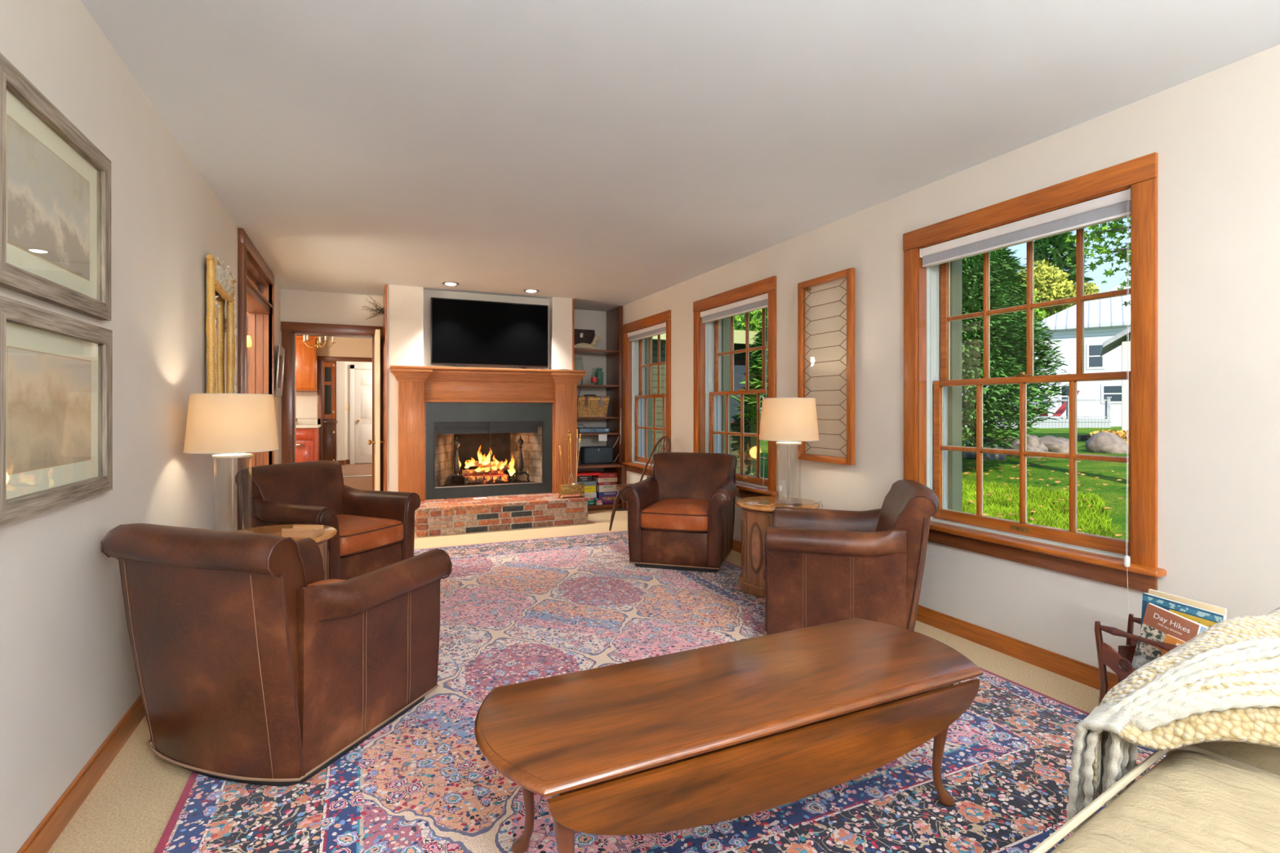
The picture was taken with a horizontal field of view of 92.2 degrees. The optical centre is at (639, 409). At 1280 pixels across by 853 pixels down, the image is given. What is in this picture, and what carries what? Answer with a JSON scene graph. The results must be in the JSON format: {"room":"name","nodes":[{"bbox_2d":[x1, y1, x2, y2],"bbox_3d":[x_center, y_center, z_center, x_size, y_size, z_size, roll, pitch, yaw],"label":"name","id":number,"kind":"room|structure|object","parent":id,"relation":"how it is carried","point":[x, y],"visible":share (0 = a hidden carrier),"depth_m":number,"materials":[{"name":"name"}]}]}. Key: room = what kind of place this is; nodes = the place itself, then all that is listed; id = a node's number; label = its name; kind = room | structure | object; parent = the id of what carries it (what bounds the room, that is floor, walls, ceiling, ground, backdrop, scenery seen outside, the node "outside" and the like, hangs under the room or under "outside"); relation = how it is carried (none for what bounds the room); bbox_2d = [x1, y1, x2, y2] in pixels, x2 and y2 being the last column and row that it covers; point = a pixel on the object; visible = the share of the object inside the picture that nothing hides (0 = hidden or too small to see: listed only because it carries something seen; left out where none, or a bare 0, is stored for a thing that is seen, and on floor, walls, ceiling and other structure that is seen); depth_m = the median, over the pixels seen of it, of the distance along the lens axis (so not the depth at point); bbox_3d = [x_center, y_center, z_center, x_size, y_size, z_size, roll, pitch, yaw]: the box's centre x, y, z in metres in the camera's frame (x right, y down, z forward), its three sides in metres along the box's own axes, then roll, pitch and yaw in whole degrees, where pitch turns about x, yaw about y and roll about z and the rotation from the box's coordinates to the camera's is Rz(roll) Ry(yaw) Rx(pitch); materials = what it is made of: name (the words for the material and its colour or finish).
{"room":"living room","nodes":[
{"label":"living room","id":0,"kind":"room"},
{"bbox_2d":[0,0,279,852],"bbox_3d":[-1.595,-0.028,1.411,0.180,2.440,11.080,0,0,-24],"label":"wall","id":1,"kind":"structure","parent":0,"point":[68,676],"depth_m":2.12,"materials":[{"name":"paint"}]},
{"bbox_2d":[0,52,111,320],"bbox_3d":[-1.610,-0.553,1.702,0.028,0.525,0.705,0,0,-24],"label":"framed picture","id":2,"kind":"object","parent":1,"relation":"attached to","point":[55,183],"visible":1,"depth_m":1.67,"materials":[{"name":"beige paper"}]},
{"bbox_2d":[8,116,89,279],"bbox_3d":[-1.617,-0.553,1.700,0.001,0.301,0.481,0,0,-24],"label":"print","id":3,"kind":"object","parent":2,"relation":"attached to","point":[49,197],"depth_m":1.66},
{"bbox_2d":[0,295,112,525],"bbox_3d":[-1.612,0.004,1.707,0.028,0.527,0.715,0,0,-24],"label":"framed picture","id":4,"kind":"object","parent":1,"relation":"attached to","point":[56,369],"visible":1,"depth_m":1.67,"materials":[{"name":"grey wood"}]},
{"bbox_2d":[8,347,90,473],"bbox_3d":[-1.619,0.004,1.704,0.001,0.303,0.491,0,0,-24],"label":"print","id":5,"kind":"object","parent":4,"relation":"attached to","point":[49,390],"depth_m":1.67},
{"bbox_2d":[17,693,145,852],"bbox_3d":[-0.997,1.148,0.312,0.013,0.088,8.585,0,0,-24],"label":"baseboard","id":6,"kind":"structure","parent":1,"relation":"attached to","point":[47,832],"depth_m":1.86,"materials":[{"name":"brown wood"}]},
{"bbox_2d":[205,253,237,393],"bbox_3d":[-2.439,-0.334,3.599,0.061,1.064,0.673,0,0,-24],"label":"mirror","id":7,"kind":"object","parent":1,"relation":"attached to","point":[220,281],"visible":0.76,"depth_m":3.59,"materials":[{"name":"gold metal"}]},
{"bbox_2d":[214,289,226,393],"bbox_3d":[-2.463,-0.308,3.586,0.006,0.840,0.500,0,0,-24],"label":"mirror glass","id":8,"kind":"object","parent":7,"relation":"attached to","point":[220,312],"depth_m":3.67,"materials":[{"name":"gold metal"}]},
{"bbox_2d":[237,227,274,529],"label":"door","id":9,"kind":"structure","parent":1,"relation":"in","point":[254,307],"depth_m":5.35,"materials":[{"name":"brown wood"}]},
{"bbox_2d":[275,344,284,396],"bbox_3d":[-3.526,-0.369,6.036,0.041,0.484,0.420,0,0,-24],"label":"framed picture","id":10,"kind":"object","parent":1,"relation":"attached to","point":[281,350],"visible":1,"depth_m":6.04,"materials":[{"name":"silver metal"}]},
{"bbox_2d":[277,354,282,388],"bbox_3d":[-3.528,-0.367,6.035,0.001,0.320,0.240,3,-1,-24],"label":"print","id":11,"kind":"object","parent":10,"relation":"attached to","point":[280,357],"depth_m":6.03},
{"bbox_2d":[295,336,372,418],"bbox_3d":[-4.168,-0.028,8.750,6.159,2.440,4.660,0,0,-24],"label":"wall","id":12,"kind":"structure","parent":0,"point":[343,346],"depth_m":10.74,"materials":[{"name":"paint"}]},
{"bbox_2d":[295,335,317,391],"bbox_3d":[-6.000,-0.758,10.139,1.235,0.900,0.385,0,0,-24],"label":"upper cabinet","id":13,"kind":"object","parent":12,"relation":"attached to","point":[306,357],"visible":0.3,"depth_m":10.15,"materials":[{"name":"brown wood"}]},
{"bbox_2d":[317,355,372,477],"bbox_3d":[-5.038,0.142,10.847,1.170,2.100,0.162,0,0,-24],"label":"door frame","id":14,"kind":"structure","parent":12,"relation":"in","point":[320,358],"depth_m":10.57,"materials":[{"name":"brown wood"}]},
{"bbox_2d":[337,361,372,463],"bbox_3d":[-4.959,-0.028,14.079,3.520,2.440,0.650,0,0,-24],"label":"wall","id":15,"kind":"structure","parent":0,"point":[343,367],"depth_m":13.12,"materials":[{"name":"paint"}]},
{"bbox_2d":[349,364,372,464],"bbox_3d":[-5.787,0.117,13.456,1.000,2.150,0.108,0,0,-24],"label":"door","id":16,"kind":"structure","parent":15,"relation":"in","point":[363,378],"depth_m":13.35,"materials":[{"name":"white paint"}]},
{"bbox_2d":[280,288,606,494],"bbox_3d":[-3.193,-0.028,6.700,6.059,2.440,0.120,0,0,-24],"label":"wall","id":17,"kind":"structure","parent":0,"point":[295,305],"depth_m":6.72,"materials":[{"name":"paint"}]},
{"bbox_2d":[280,321,385,491],"bbox_3d":[-3.150,0.142,6.333,0.999,2.100,0.825,0,0,-24],"label":"door frame","id":18,"kind":"structure","parent":17,"relation":"in","point":[288,337],"depth_m":6.43,"materials":[{"name":"brown wood"}]},
{"bbox_2d":[386,284,572,491],"bbox_3d":[-1.792,-0.028,6.879,1.936,2.440,0.699,0,0,-24],"label":"wall","id":19,"kind":"structure","parent":0,"point":[408,308],"depth_m":6.28,"materials":[{"name":"paint"}]},
{"bbox_2d":[382,284,386,491],"bbox_3d":[-2.680,-0.028,6.472,0.018,2.439,0.713,0,0,-24],"label":"trim","id":20,"kind":"structure","parent":19,"relation":"attached to","point":[384,295],"depth_m":6.20,"materials":[{"name":"brown wood"}]},
{"bbox_2d":[389,365,586,501],"bbox_3d":[-1.554,0.382,6.507,2.017,1.620,0.175,0,0,-24],"label":"fireplace mantel","id":21,"kind":"object","parent":19,"relation":"attached to","point":[418,385],"visible":0.94,"depth_m":6.43,"materials":[{"name":"brown wood"}]},
{"bbox_2d":[389,365,586,373],"bbox_3d":[-1.554,-0.414,6.507,2.017,0.028,0.175,0,0,-24],"label":"shelf","id":22,"kind":"object","parent":21,"relation":"attached to","point":[393,368],"depth_m":6.34,"materials":[{"name":"brown wood"}]},
{"bbox_2d":[430,297,548,368],"bbox_3d":[-1.598,-0.789,6.613,1.236,0.722,0.175,0,0,-24],"label":"television","id":23,"kind":"object","parent":21,"relation":"on","point":[464,332],"visible":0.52,"depth_m":6.55,"materials":[{"name":"black glass"}]},
{"bbox_2d":[47,463,1099,852],"bbox_3d":[-2.538,1.291,5.657,6.400,0.202,19.600,0,0,-24],"label":"floor","id":24,"kind":"structure","parent":0,"point":[130,808],"depth_m":2.08,"materials":[{"name":"carpet"}]},
{"bbox_2d":[295,391,320,462],"bbox_3d":[-5.894,0.447,10.007,1.220,1.490,0.713,0,0,-24],"label":"base cabinet","id":25,"kind":"object","parent":24,"relation":"on","point":[307,430],"visible":0.33,"depth_m":10.09,"materials":[{"name":"brown wood"}]},
{"bbox_2d":[295,418,320,428],"bbox_3d":[-5.911,0.234,10.045,1.220,0.145,0.629,0,0,-24],"label":"countertop","id":26,"kind":"structure","parent":25,"relation":"on","point":[302,423],"depth_m":10.45,"materials":[{"name":"white paint"}]},
{"bbox_2d":[322,360,337,461],"bbox_3d":[-5.774,0.152,11.090,0.585,2.080,0.537,0,0,-24],"label":"hutch","id":27,"kind":"object","parent":24,"relation":"on","point":[330,421],"visible":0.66,"depth_m":10.95,"materials":[{"name":"brown wood"}]},
{"bbox_2d":[414,492,588,537],"bbox_3d":[-1.425,1.060,6.332,1.687,0.265,0.600,0,0,-24],"label":"brick hearth","id":28,"kind":"object","parent":24,"relation":"on","point":[439,517],"visible":0.96,"depth_m":6.08,"materials":[{"name":"red brick"}]},
{"bbox_2d":[426,402,552,499],"bbox_3d":[-1.681,0.428,6.785,1.330,0.995,0.522,0,0,-24],"label":"fireplace insert","id":29,"kind":"object","parent":28,"relation":"on","point":[499,427],"depth_m":6.69,"materials":[{"name":"metal"}]},
{"bbox_2d":[446,436,467,486],"bbox_3d":[-2.000,0.555,6.668,0.222,0.527,0.353,0,0,-24],"label":"andiron","id":30,"kind":"object","parent":29,"relation":"on","point":[456,443],"visible":1,"depth_m":6.52,"materials":[{"name":"metal"}]},
{"bbox_2d":[462,469,503,477],"bbox_3d":[-1.730,0.701,6.785,0.440,0.089,0.094,-1,0,-21],"label":"log","id":31,"kind":"object","parent":29,"relation":"on","point":[467,473],"visible":0.59,"depth_m":6.72,"materials":[{"name":"brown wood"}]},
{"bbox_2d":[475,464,509,475],"bbox_3d":[-1.614,0.665,6.772,0.364,0.100,0.071,0,0,-32],"label":"log","id":32,"kind":"object","parent":31,"relation":"on","point":[506,467],"visible":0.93,"depth_m":6.74,"materials":[{"name":"brown wood"}]},
{"bbox_2d":[459,445,515,475],"bbox_3d":[-1.683,0.572,6.758,0.661,0.360,0.186,0,0,-24],"label":"flames","id":33,"kind":"object","parent":32,"relation":"on","point":[486,460],"visible":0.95,"depth_m":6.73},
{"bbox_2d":[465,475,507,484],"bbox_3d":[-1.671,0.767,6.703,0.460,0.087,0.085,1,0,-26],"label":"log","id":34,"kind":"object","parent":29,"relation":"on","point":[471,480],"visible":0.95,"depth_m":6.67,"materials":[{"name":"brown wood"}]},
{"bbox_2d":[435,422,542,434],"bbox_3d":[-1.621,0.197,6.627,1.132,0.130,0.100,0,0,-24],"label":"hood","id":35,"kind":"object","parent":29,"relation":"attached to","point":[535,428],"depth_m":6.61,"materials":[{"name":"black metal"}]},
{"bbox_2d":[511,435,530,483],"bbox_3d":[-1.380,0.555,6.946,0.222,0.527,0.353,0,0,-24],"label":"andiron","id":36,"kind":"object","parent":29,"relation":"on","point":[520,463],"visible":1,"depth_m":6.80,"materials":[{"name":"metal"}]},
{"bbox_2d":[558,430,585,498],"bbox_3d":[-0.718,0.575,6.473,0.265,0.705,0.115,0,0,-24],"label":"stand","id":37,"kind":"object","parent":28,"relation":"on","point":[566,489],"visible":1,"depth_m":6.45,"materials":[{"name":"gold metal"}]},
{"bbox_2d":[558,483,585,494],"bbox_3d":[-0.718,0.841,6.473,0.264,0.096,0.114,0,0,-24],"label":"tray","id":38,"kind":"object","parent":37,"relation":"on","point":[566,489],"depth_m":6.43,"materials":[{"name":"gold metal"}]},
{"bbox_2d":[573,305,626,511],"bbox_3d":[-0.594,-0.028,7.463,0.688,2.439,0.614,0,0,-24],"label":"bookcase","id":39,"kind":"object","parent":24,"relation":"on","point":[614,352],"visible":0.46,"depth_m":7.52,"materials":[{"name":"brown wood"}]},
{"bbox_2d":[573,328,595,345],"bbox_3d":[-0.743,-0.844,7.616,0.356,0.272,0.170,0,0,-24],"label":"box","id":40,"kind":"object","parent":39,"relation":"on","point":[580,335],"visible":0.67,"depth_m":7.57,"materials":[{"name":"black metal"}]},
{"bbox_2d":[573,336,603,349],"bbox_3d":[-0.619,-0.798,7.417,0.382,0.178,0.120,0,0,-24],"label":"duck decoy","id":41,"kind":"object","parent":39,"relation":"on","point":[581,345],"visible":0.8,"depth_m":7.37,"materials":[{"name":"beige paint"}]},
{"bbox_2d":[577,427,608,433],"bbox_3d":[-0.598,0.256,7.475,0.400,0.058,0.230,0,0,-24],"label":"dvd player","id":42,"kind":"object","parent":39,"relation":"on","point":[581,430],"visible":0.85,"depth_m":7.37,"materials":[{"name":"black metal"}]},
{"bbox_2d":[577,394,609,417],"bbox_3d":[-0.605,-0.040,7.479,0.413,0.275,0.267,0,0,-24],"label":"basket","id":43,"kind":"object","parent":39,"relation":"on","point":[588,405],"visible":0.89,"depth_m":7.39,"materials":[{"name":"wicker"}]},
{"bbox_2d":[580,445,613,464],"bbox_3d":[-0.523,0.554,7.455,0.380,0.205,0.159,0,0,-24],"label":"speaker","id":44,"kind":"object","parent":39,"relation":"on","point":[600,454],"visible":0.94,"depth_m":7.38},
{"bbox_2d":[577,462,626,468],"bbox_3d":[-0.594,0.672,7.463,0.688,0.030,0.614,0,0,-24],"label":"shelf","id":45,"kind":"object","parent":39,"relation":"on","point":[613,464],"depth_m":7.25,"materials":[{"name":"brown wood"}]},
{"bbox_2d":[154,530,1166,852],"bbox_3d":[-0.391,1.186,3.387,3.080,0.012,4.500,0,0,-24],"label":"rug","id":46,"kind":"object","parent":24,"relation":"on","point":[516,611],"visible":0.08,"depth_m":2.01,"materials":[{"name":"multicoloured fabric"}]},
{"bbox_2d":[101,523,452,786],"bbox_3d":[-1.283,0.776,2.265,0.828,0.808,0.895,0,0,18],"label":"chair","id":47,"kind":"object","parent":46,"relation":"on","point":[253,666],"visible":1,"depth_m":1.93,"materials":[{"name":"brown leather"}]},
{"bbox_2d":[307,578,346,586],"bbox_3d":[-1.245,0.803,2.388,0.524,0.177,0.619,0,0,18],"label":"seat cushion","id":48,"kind":"object","parent":47,"relation":"on","point":[310,581],"depth_m":2.62,"materials":[{"name":"leather"}]},
{"bbox_2d":[237,524,337,579],"bbox_3d":[-1.784,0.895,3.014,0.543,0.570,0.543,0,0,39],"label":"table","id":49,"kind":"object","parent":46,"relation":"on","point":[322,540],"visible":0.11,"depth_m":3.08,"materials":[{"name":"brown wood"}]},
{"bbox_2d":[182,393,279,533],"bbox_3d":[-1.905,0.270,2.883,0.376,0.679,0.376,0,0,-24],"label":"table lamp","id":50,"kind":"object","parent":49,"relation":"on","point":[236,424],"visible":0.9,"depth_m":2.75,"materials":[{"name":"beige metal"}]},
{"bbox_2d":[281,524,324,537],"bbox_3d":[-1.617,0.587,2.957,0.150,0.044,0.096,0,0,2],"label":"box","id":51,"kind":"object","parent":49,"relation":"on","point":[298,531],"visible":0.94,"depth_m":2.91,"materials":[{"name":"brown wood"}]},
{"bbox_2d":[235,460,420,579],"bbox_3d":[-2.067,0.776,4.082,0.895,0.808,0.828,0,0,24],"label":"chair","id":52,"kind":"object","parent":46,"relation":"on","point":[375,529],"visible":0.67,"depth_m":4.01,"materials":[{"name":"leather"}]},
{"bbox_2d":[336,514,403,555],"bbox_3d":[-1.948,0.803,4.032,0.619,0.177,0.524,0,0,24],"label":"seat cushion","id":53,"kind":"object","parent":52,"relation":"on","point":[357,534],"depth_m":3.92,"materials":[{"name":"leather"}]},
{"bbox_2d":[608,435,671,530],"bbox_3d":[0.034,0.723,5.968,0.551,0.918,0.410,0,0,-32],"label":"chair","id":54,"kind":"object","parent":46,"relation":"on","point":[620,487],"visible":0.48,"depth_m":6.03,"materials":[{"name":"brown wood"}]},
{"bbox_2d":[620,452,737,572],"bbox_3d":[0.357,0.776,4.898,0.828,0.808,0.895,0,0,16],"label":"chair","id":55,"kind":"object","parent":46,"relation":"on","point":[681,517],"visible":1,"depth_m":4.58,"materials":[{"name":"leather"}]},
{"bbox_2d":[640,498,709,532],"bbox_3d":[0.323,0.803,4.774,0.524,0.177,0.619,0,0,16],"label":"seat cushion","id":56,"kind":"object","parent":55,"relation":"on","point":[657,515],"depth_m":4.52,"materials":[{"name":"leather"}]},
{"bbox_2d":[474,617,982,852],"bbox_3d":[0.299,0.970,1.752,1.500,0.420,0.505,0,0,-25],"label":"coffee table","id":57,"kind":"object","parent":46,"relation":"on","point":[710,735],"visible":1,"depth_m":1.56,"materials":[{"name":"brown wood"}]},
{"bbox_2d":[735,496,820,597],"bbox_3d":[0.904,0.895,4.056,0.543,0.570,0.543,0,0,-10],"label":"table","id":58,"kind":"object","parent":46,"relation":"on","point":[755,521],"visible":0.48,"depth_m":3.92,"materials":[{"name":"brown wood"}]},
{"bbox_2d":[758,397,819,506],"bbox_3d":[0.945,0.270,3.915,0.376,0.679,0.376,0,0,-24],"label":"table lamp","id":59,"kind":"object","parent":58,"relation":"on","point":[789,420],"visible":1,"depth_m":3.77,"materials":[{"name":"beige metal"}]},
{"bbox_2d":[763,480,939,635],"bbox_3d":[1.113,0.788,3.322,0.868,0.784,0.803,0,0,16],"label":"chair","id":60,"kind":"object","parent":46,"relation":"on","point":[822,566],"visible":0.91,"depth_m":3.01,"materials":[{"name":"leather"}]},
{"bbox_2d":[1094,613,1177,705],"bbox_3d":[1.897,0.995,2.123,0.283,0.406,0.488,0,0,-24],"label":"magazine rack","id":61,"kind":"object","parent":24,"relation":"on","point":[1120,663],"visible":0.22,"depth_m":2.28,"materials":[{"name":"brown wood"}]},
{"bbox_2d":[1131,603,1201,669],"bbox_3d":[1.831,0.835,2.151,0.016,0.288,0.204,0,0,-24],"label":"book","id":62,"kind":"object","parent":61,"relation":"in","point":[1157,621],"visible":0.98,"depth_m":2.16,"materials":[{"name":"paper"}]},
{"bbox_2d":[1131,649,1155,669],"bbox_3d":[1.817,0.923,2.166,0.001,0.078,0.150,0,12,-24],"label":"picture","id":63,"kind":"object","parent":62,"relation":"attached to","point":[1141,657],"depth_m":2.21},
{"bbox_2d":[1135,623,1165,658],"bbox_3d":[1.825,0.833,2.149,0.001,0.105,0.150,0,12,-24],"label":"picture","id":64,"kind":"object","parent":62,"relation":"attached to","point":[1154,632],"depth_m":2.18},
{"bbox_2d":[1161,634,1186,656],"bbox_3d":[1.833,0.912,2.066,0.010,0.276,0.202,0,0,-24],"label":"book","id":65,"kind":"object","parent":61,"relation":"in","point":[1169,639],"visible":0.05,"depth_m":2.10,"materials":[{"name":"paper"}]},
{"bbox_2d":[1140,592,1225,629],"bbox_3d":[1.914,0.826,2.186,0.016,0.288,0.250,0,0,-24],"label":"book","id":66,"kind":"object","parent":61,"relation":"in","point":[1204,617],"visible":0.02,"depth_m":2.17,"materials":[{"name":"paper"}]},
{"bbox_2d":[1142,595,1222,622],"bbox_3d":[1.911,0.705,2.177,0.001,0.018,0.233,0,3,-24],"label":"picture","id":67,"kind":"object","parent":66,"relation":"on","point":[1184,610],"depth_m":2.17},
{"bbox_2d":[1148,589,1226,619],"bbox_3d":[1.937,0.815,2.193,0.010,0.293,0.235,0,0,-24],"label":"book","id":68,"kind":"object","parent":61,"relation":"in","point":[1213,608],"visible":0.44,"depth_m":2.17,"materials":[{"name":"paper"}]},
{"bbox_2d":[1029,741,1279,852],"bbox_3d":[0.728,0.757,0.456,2.595,0.870,1.036,0,0,-33],"label":"sofa","id":69,"kind":"object","parent":24,"relation":"on","point":[1215,797],"visible":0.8,"depth_m":1.07,"materials":[{"name":"beige fabric"}]},
{"bbox_2d":[1065,606,1279,833],"bbox_3d":[1.431,0.790,1.131,0.793,0.703,0.840,0,0,-33],"label":"knitted throw","id":70,"kind":"object","parent":69,"relation":"on","point":[1223,683],"visible":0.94,"depth_m":1.24,"materials":[{"name":"beige fabric"}]},
{"bbox_2d":[80,0,1279,338],"bbox_3d":[-2.538,-1.323,5.657,6.400,0.150,20.000,0,0,-24],"label":"ceiling","id":71,"kind":"structure","parent":0,"point":[602,155],"depth_m":2.54,"materials":[{"name":"paint"}]},
{"bbox_2d":[622,44,1279,674],"bbox_3d":[0.207,0.272,6.888,0.300,3.040,19.600,0,0,-24],"label":"wall","id":72,"kind":"structure","parent":0,"point":[1215,135],"depth_m":2.43,"materials":[{"name":"paint"}]},
{"bbox_2d":[618,309,671,475],"bbox_3d":[0.182,-0.141,6.891,0.382,1.741,1.291,0,0,-24],"label":"window","id":73,"kind":"structure","parent":72,"relation":"in","point":[633,352],"depth_m":7.32,"materials":[{"name":"brown wood"}]},
{"bbox_2d":[627,322,666,451],"bbox_3d":[0.065,-0.156,6.825,0.131,1.496,1.069,0,0,-24],"label":"roller blind","id":74,"kind":"object","parent":73,"relation":"attached to","point":[659,329],"visible":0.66,"depth_m":6.78,"materials":[{"name":"fabric"}]},
{"bbox_2d":[693,275,778,497],"bbox_3d":[0.896,-0.141,5.301,0.382,1.741,1.316,0,0,-24],"label":"window","id":75,"kind":"structure","parent":72,"relation":"in","point":[706,336],"depth_m":5.52,"materials":[{"name":"brown wood"}]},
{"bbox_2d":[700,293,768,480],"bbox_3d":[0.779,-0.156,5.235,0.131,1.496,1.094,0,0,-24],"label":"roller blind","id":76,"kind":"object","parent":75,"relation":"attached to","point":[759,302],"visible":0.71,"depth_m":5.17,"materials":[{"name":"fabric"}]},
{"bbox_2d":[797,267,855,465],"bbox_3d":[1.248,-0.268,4.125,0.061,1.244,0.525,0,0,-24],"label":"glass panel","id":77,"kind":"object","parent":72,"relation":"attached to","point":[849,273],"visible":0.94,"depth_m":3.95,"materials":[{"name":"brown wood"}]},
{"bbox_2d":[626,502,1118,691],"bbox_3d":[1.960,1.148,2.600,0.013,0.088,10.340,0,0,-24],"label":"baseboard","id":78,"kind":"structure","parent":72,"relation":"attached to","point":[1084,673],"depth_m":2.94,"materials":[{"name":"brown wood"}]},
{"bbox_2d":[902,151,1166,592],"bbox_3d":[1.907,-0.141,3.048,0.382,1.741,1.296,0,0,-24],"label":"window","id":79,"kind":"structure","parent":72,"relation":"in","point":[933,317],"depth_m":2.95,"materials":[{"name":"brown wood"}]},
{"bbox_2d":[919,187,1130,612],"bbox_3d":[1.787,0.094,2.975,0.141,1.996,1.083,0,0,-24],"label":"roller blind","id":80,"kind":"object","parent":79,"relation":"attached to","point":[1117,206],"visible":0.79,"depth_m":2.84,"materials":[{"name":"fabric"}]},
{"label":"outside","id":81,"kind":"structure","parent":0,"visible":0},
{"bbox_2d":[760,411,1128,540],"bbox_3d":[26.740,0.887,42.142,77.000,1.271,75.000,0,0,-24],"label":"lawn","id":82,"kind":"structure","parent":81,"point":[1114,490],"depth_m":10.59,"materials":[{"name":"green plant"}]},
{"bbox_2d":[652,329,761,476],"bbox_3d":[0.014,0.132,12.792,3.700,3.120,4.470,0,0,-24],"label":"house wing","id":83,"kind":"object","parent":82,"relation":"on","point":[749,442],"visible":0.11,"depth_m":11.62},
{"bbox_2d":[730,307,768,460],"bbox_3d":[2.979,-0.806,10.827,2.544,4.506,2.391,0,0,-34],"label":"evergreen tree","id":84,"kind":"object","parent":82,"relation":"on","point":[755,371],"visible":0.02,"depth_m":10.78,"materials":[{"name":"green plant"}]},
{"bbox_2d":[733,309,768,346],"bbox_3d":[5.701,-2.697,19.534,6.229,7.643,8.333,0,0,-24],"label":"leafy tree","id":85,"kind":"object","parent":82,"relation":"on","point":[756,315],"visible":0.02,"depth_m":19.19,"materials":[{"name":"green plant"}]},
{"bbox_2d":[962,436,1006,460],"bbox_3d":[7.284,0.821,13.108,0.865,0.582,1.009,0,0,36],"label":"boulder","id":86,"kind":"object","parent":82,"relation":"on","point":[972,455],"visible":0.24,"depth_m":12.70,"materials":[{"name":"stone"}]},
{"bbox_2d":[961,253,1058,471],"bbox_3d":[5.738,-1.090,11.198,2.840,4.695,3.143,0,0,13],"label":"evergreen tree","id":87,"kind":"object","parent":82,"relation":"on","point":[972,267],"visible":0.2,"depth_m":10.55,"materials":[{"name":"green plant"}]},
{"bbox_2d":[961,247,1069,436],"bbox_3d":[7.654,-1.460,13.995,3.564,5.153,3.571,0,0,-24],"label":"evergreen tree","id":88,"kind":"object","parent":82,"relation":"on","point":[1009,267],"visible":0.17,"depth_m":13.17,"materials":[{"name":"green plant"}]},
{"bbox_2d":[973,274,1059,409],"bbox_3d":[27.927,-6.149,49.641,12.772,13.788,12.504,0,0,5],"label":"leafy tree","id":89,"kind":"object","parent":82,"relation":"on","point":[1042,312],"visible":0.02,"depth_m":45.96,"materials":[{"name":"green plant"}]},
{"bbox_2d":[1003,434,1048,457],"bbox_3d":[8.281,0.797,13.286,0.850,0.527,0.931,0,0,-18],"label":"boulder","id":90,"kind":"object","parent":82,"relation":"on","point":[1033,442],"visible":0.32,"depth_m":12.97,"materials":[{"name":"stone"}]},
{"bbox_2d":[961,396,1111,428],"bbox_3d":[16.498,0.327,28.718,8.500,1.730,3.030,0,0,3],"label":"picket fence","id":91,"kind":"object","parent":82,"relation":"on","point":[1082,422],"visible":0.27,"depth_m":27.12,"materials":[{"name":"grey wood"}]},
{"bbox_2d":[961,479,1122,538],"bbox_3d":[3.504,1.306,7.704,3.953,0.410,7.467,0,0,34],"label":"grass blades","id":92,"kind":"object","parent":82,"relation":"on","point":[968,487],"visible":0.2,"depth_m":7.87,"materials":[{"name":"green plant"}]},
{"bbox_2d":[961,455,1128,536],"bbox_3d":[5.708,1.184,8.693,4.068,0.510,12.102,0,0,34],"label":"fallen leaves","id":93,"kind":"object","parent":82,"relation":"on","point":[966,473],"visible":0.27,"depth_m":9.36,"materials":[{"name":"plant"}]},
{"bbox_2d":[1038,435,1069,453],"bbox_3d":[9.351,0.816,13.910,0.825,0.446,1.104,0,0,9],"label":"boulder","id":94,"kind":"object","parent":82,"relation":"on","point":[1054,444],"visible":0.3,"depth_m":13.53,"materials":[{"name":"stone"}]},
{"bbox_2d":[1018,231,1093,310],"bbox_3d":[37.364,-8.444,55.990,7.436,18.146,7.343,0,0,7],"label":"leafy tree","id":95,"kind":"object","parent":82,"relation":"on","point":[1042,250],"visible":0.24,"depth_m":54.56,"materials":[{"name":"green plant"}]},
{"bbox_2d":[1016,258,1101,366],"bbox_3d":[32.486,-5.717,48.847,7.516,12.833,8.060,0,0,-24],"label":"leafy tree","id":96,"kind":"object","parent":82,"relation":"on","point":[1046,284],"visible":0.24,"depth_m":48.50,"materials":[{"name":"yellow plant"}]},
{"bbox_2d":[1034,284,1130,426],"bbox_3d":[27.504,-3.208,29.397,14.900,9.200,9.900,0,0,37],"label":"house","id":97,"kind":"structure","parent":82,"relation":"on","point":[1104,318],"depth_m":28.70,"materials":[{"name":"wood"}]},
{"bbox_2d":[1057,216,1130,306],"bbox_3d":[7.288,-2.376,7.007,4.222,7.319,4.714,0,0,34],"label":"maple tree","id":98,"kind":"object","parent":82,"relation":"on","point":[1116,227],"visible":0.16,"depth_m":8.84,"materials":[{"name":"green plant"}]},
{"bbox_2d":[1084,431,1128,453],"bbox_3d":[10.597,0.759,13.997,0.836,0.516,1.011,0,0,9],"label":"boulder","id":99,"kind":"object","parent":82,"relation":"on","point":[1100,442],"visible":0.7,"depth_m":13.72,"materials":[{"name":"stone"}]},
{"bbox_2d":[1088,429,1128,445],"bbox_3d":[11.984,0.757,15.454,1.675,0.489,1.036,0,0,-41],"label":"flower bed","id":100,"kind":"object","parent":82,"relation":"on","point":[1122,433],"visible":0.2,"depth_m":15.18,"materials":[{"name":"yellow plant"}]},
{"bbox_2d":[1100,326,1130,431],"bbox_3d":[14.827,-1.104,16.166,4.350,4.100,3.550,0,0,36],"label":"porch","id":101,"kind":"object","parent":82,"relation":"on","point":[1122,338],"visible":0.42,"depth_m":15.97,"materials":[{"name":"white wood"}]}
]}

